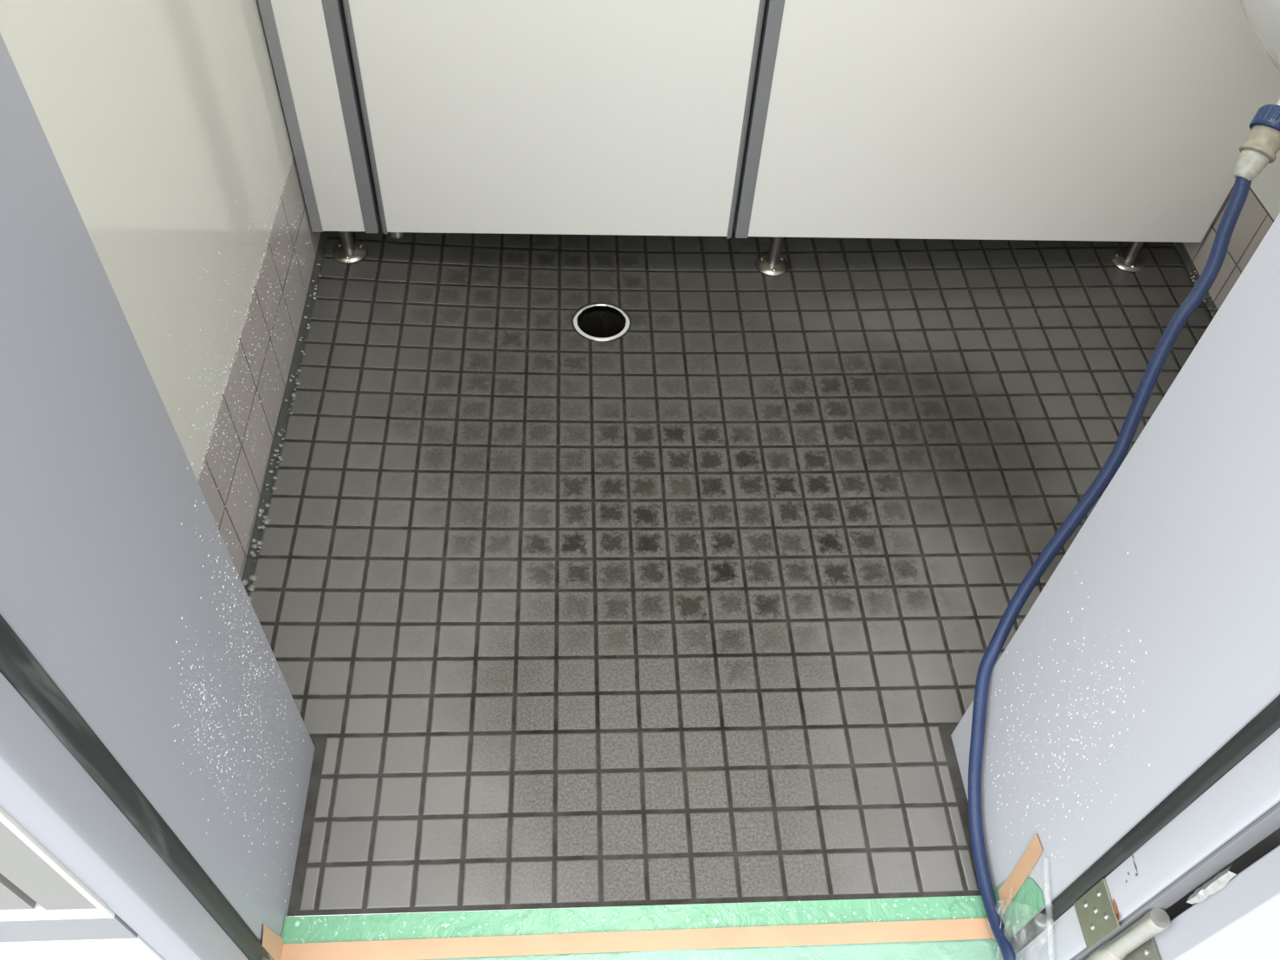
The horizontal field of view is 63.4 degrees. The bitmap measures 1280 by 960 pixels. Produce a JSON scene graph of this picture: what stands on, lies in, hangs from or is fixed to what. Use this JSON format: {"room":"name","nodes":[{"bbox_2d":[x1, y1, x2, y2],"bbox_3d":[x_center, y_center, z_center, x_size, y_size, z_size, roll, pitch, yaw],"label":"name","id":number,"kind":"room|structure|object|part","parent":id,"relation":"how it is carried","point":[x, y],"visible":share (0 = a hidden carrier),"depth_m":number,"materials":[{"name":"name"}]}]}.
{"room":"public restroom","nodes":[
{"label":"public restroom","id":0,"kind":"room"},
{"bbox_2d":[0,0,293,479],"bbox_3d":[-0.501,-1.206,0.780,0.049,2.130,1.814,0,50,-4],"label":"wall","id":1,"kind":"structure","parent":0,"point":[152,115],"depth_m":1.09,"materials":[{"name":"white paint"}]},
{"bbox_2d":[160,90,310,558],"bbox_3d":[-0.509,-0.185,1.317,0.001,0.384,0.788,0,50,-4],"label":"water droplets","id":2,"kind":"object","parent":1,"relation":"attached to","point":[264,91],"visible":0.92,"depth_m":1.32},
{"bbox_2d":[197,154,320,579],"bbox_3d":[-0.560,-0.452,1.693,0.050,0.238,1.814,0,50,-4],"label":"tiled wall base","id":3,"kind":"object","parent":1,"relation":"attached to","point":[242,525],"depth_m":1.40,"materials":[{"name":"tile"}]},
{"bbox_2d":[0,821,1279,920],"bbox_3d":[0.111,-0.278,0.286,3.400,2.490,0.292,0,50,-4],"label":"wall","id":4,"kind":"structure","parent":0,"point":[26,879],"depth_m":0.69,"materials":[{"name":"white paint"}]},
{"bbox_2d":[0,807,106,909],"bbox_3d":[-0.335,-0.234,0.093,0.005,1.653,0.021,0,50,-4],"label":"trim","id":5,"kind":"structure","parent":4,"relation":"attached to","point":[5,818],"depth_m":0.65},
{"bbox_2d":[0,901,115,920],"bbox_3d":[-0.995,0.298,0.698,1.243,0.019,0.025,0,50,-4],"label":"trim","id":6,"kind":"structure","parent":4,"relation":"attached to","point":[38,912],"depth_m":0.73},
{"bbox_2d":[0,913,137,942],"bbox_3d":[-0.997,0.320,0.725,1.243,0.050,0.025,0,50,-4],"label":"trim","id":7,"kind":"structure","parent":4,"relation":"attached to","point":[113,927],"depth_m":0.76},
{"bbox_2d":[0,934,165,959],"bbox_3d":[-1.009,0.478,0.916,1.243,0.447,0.025,0,50,-4],"label":"baseboard","id":8,"kind":"structure","parent":4,"relation":"attached to","point":[120,948],"depth_m":0.79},
{"bbox_2d":[240,231,328,591],"bbox_3d":[-0.534,-0.402,1.755,0.009,0.047,1.814,0,50,-4],"label":"trim","id":9,"kind":"structure","parent":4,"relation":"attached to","point":[265,494],"depth_m":1.50,"materials":[{"name":"grey tile"}]},
{"bbox_2d":[0,32,1279,959],"bbox_3d":[0.056,-0.222,0.353,0.996,2.031,0.296,0,50,-4],"label":"door frame","id":10,"kind":"structure","parent":4,"relation":"attached to","point":[99,564],"depth_m":0.74,"materials":[{"name":"grey metal"}]},
{"bbox_2d":[148,466,308,901],"bbox_3d":[-0.360,0.225,0.930,0.001,0.506,0.215,0,50,-4],"label":"water droplets","id":11,"kind":"object","parent":10,"relation":"attached to","point":[187,467],"visible":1,"depth_m":0.91},
{"bbox_2d":[969,510,1162,877],"bbox_3d":[0.393,0.236,0.994,0.001,0.444,0.214,0,50,-4],"label":"water droplets","id":12,"kind":"object","parent":10,"relation":"attached to","point":[1111,511],"visible":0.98,"depth_m":0.95},
{"bbox_2d":[998,833,1042,916],"bbox_3d":[0.388,0.405,1.060,0.001,0.140,0.038,0,50,-4],"label":"tape","id":13,"kind":"object","parent":4,"relation":"attached to","point":[1007,891],"visible":1,"depth_m":1.06,"materials":[{"name":"beige paper"}]},
{"bbox_2d":[1073,844,1279,959],"bbox_3d":[0.813,-0.063,0.367,0.791,2.080,0.077,0,50,-4],"label":"door","id":14,"kind":"structure","parent":4,"relation":"in","point":[1241,920],"depth_m":0.81,"materials":[{"name":"grey metal"}]},
{"bbox_3d":[0.408,0.396,0.897,0.020,0.161,0.076,-21,55,-20],"label":"door hinge","id":15,"kind":"part","parent":14,"relation":"part of","materials":[{"name":"grey metal"}]},
{"bbox_3d":[0.424,0.416,0.888,0.003,0.090,0.025,0,50,-4],"label":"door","id":16,"kind":"part","parent":14,"relation":"part of","materials":[{"name":"metal"}]},
{"bbox_2d":[1186,866,1236,904],"bbox_3d":[0.428,0.306,0.779,0.006,0.068,0.010,0,50,-4],"label":"strip","id":17,"kind":"object","parent":14,"relation":"attached to","point":[1219,881],"visible":1,"depth_m":0.78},
{"bbox_2d":[1172,241,1217,318],"bbox_3d":[0.961,-0.403,1.858,0.009,0.063,1.814,0,50,-4],"label":"trim","id":18,"kind":"structure","parent":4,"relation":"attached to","point":[1179,247],"depth_m":1.81,"materials":[{"name":"black tile"}]},
{"bbox_3d":[0.008,0.543,1.129,0.810,0.137,0.108,0,50,-4],"label":"trim","id":19,"kind":"structure","parent":4,"relation":"attached to","visible":0},
{"bbox_2d":[280,877,1044,959],"bbox_3d":[0.013,0.456,1.026,0.755,0.131,0.109,0,50,-4],"label":"sheet","id":20,"kind":"object","parent":19,"relation":"on","point":[1029,899],"visible":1,"depth_m":1.09,"materials":[{"name":"green plastic"}]},
{"bbox_2d":[261,917,994,959],"bbox_3d":[0.012,0.460,1.048,0.754,0.084,0.035,0,50,-4],"label":"tape","id":21,"kind":"object","parent":20,"relation":"attached to","point":[942,929],"visible":0.98,"depth_m":1.08,"materials":[{"name":"beige paper"}]},
{"bbox_2d":[293,896,979,943],"bbox_3d":[0.004,0.465,1.098,0.730,0.002,0.029,0,50,-4],"label":"beads","id":22,"kind":"object","parent":20,"relation":"on","point":[715,919],"visible":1,"depth_m":1.10},
{"bbox_2d":[246,221,1212,916],"bbox_3d":[0.214,-0.330,1.754,1.521,0.048,2.013,0,50,-4],"label":"floor","id":23,"kind":"structure","parent":0,"point":[704,602],"depth_m":1.41,"materials":[{"name":"grey tile"}]},
{"bbox_2d":[242,263,322,601],"bbox_3d":[-0.515,-0.102,1.509,0.020,0.023,0.645,0,50,-4],"label":"water droplets","id":24,"kind":"object","parent":23,"relation":"on","point":[267,520],"visible":0.98,"depth_m":1.40},
{"bbox_2d":[257,0,380,263],"bbox_3d":[-0.434,-1.012,0.979,0.106,1.978,0.058,0,50,-4],"label":"partition panel","id":25,"kind":"object","parent":23,"relation":"on","point":[308,43],"visible":0.98,"depth_m":1.52,"materials":[{"name":"laminate"}]},
{"bbox_3d":[-0.434,-1.028,0.955,0.068,1.920,0.035,0,50,-4],"label":"panel","id":26,"kind":"part","parent":25,"relation":"part of","materials":[{"name":"laminate"}]},
{"bbox_2d":[573,302,630,341],"bbox_3d":[-0.065,-0.232,1.724,0.094,0.088,0.094,0,50,-4],"label":"floor drain","id":27,"kind":"object","parent":23,"relation":"in","point":[597,321],"visible":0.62,"depth_m":1.72,"materials":[{"name":"silver metal"}]},
{"bbox_2d":[733,0,1279,275],"bbox_3d":[0.606,-1.007,1.053,0.806,1.995,0.062,0,50,-4],"label":"partition panel","id":28,"kind":"object","parent":23,"relation":"on","point":[1113,120],"visible":1,"depth_m":1.58,"materials":[{"name":"laminate"}]},
{"bbox_2d":[342,0,765,239],"bbox_3d":[-0.087,-1.022,0.984,0.577,1.938,0.037,0,50,-4],"label":"door","id":29,"kind":"structure","parent":28,"relation":"attached to","point":[562,117],"depth_m":1.53,"materials":[{"name":"laminate"}]},
{"bbox_2d":[1189,270,1216,316],"bbox_3d":[0.965,-0.312,1.766,0.015,0.014,0.130,0,50,-4],"label":"beads","id":30,"kind":"object","parent":23,"relation":"on","point":[1193,276],"visible":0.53,"depth_m":1.79},
{"bbox_2d":[1250,148,1279,220],"bbox_3d":[1.053,-1.208,0.886,0.049,2.138,1.814,0,50,-4],"label":"wall","id":31,"kind":"structure","parent":0,"point":[1266,185],"depth_m":1.61,"materials":[{"name":"white paint"}]},
{"bbox_2d":[1183,185,1273,310],"bbox_3d":[0.994,-0.453,1.799,0.050,0.230,1.814,0,50,-4],"label":"tiled wall base","id":32,"kind":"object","parent":31,"relation":"attached to","point":[1253,223],"depth_m":1.70,"materials":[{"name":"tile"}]},
{"bbox_2d":[1240,0,1279,71],"bbox_3d":[0.824,-0.454,1.238,0.368,0.337,0.470,0,50,-4],"label":"basin","id":33,"kind":"object","parent":31,"relation":"attached to","point":[1263,16],"visible":1,"depth_m":1.14,"materials":[{"name":"white ceramic"}]},
{"bbox_3d":[0.283,2.927,-0.670,7.000,0.100,5.900,0,50,-4],"label":"ground","id":34,"kind":"structure","parent":0,"visible":0},
{"bbox_2d":[968,103,1279,959],"bbox_3d":[0.459,0.546,0.732,0.217,0.795,1.728,4,50,-1],"label":"hose","id":35,"kind":"object","parent":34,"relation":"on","point":[1260,148],"visible":1,"depth_m":1.06,"materials":[{"name":"plastic"}]}
]}

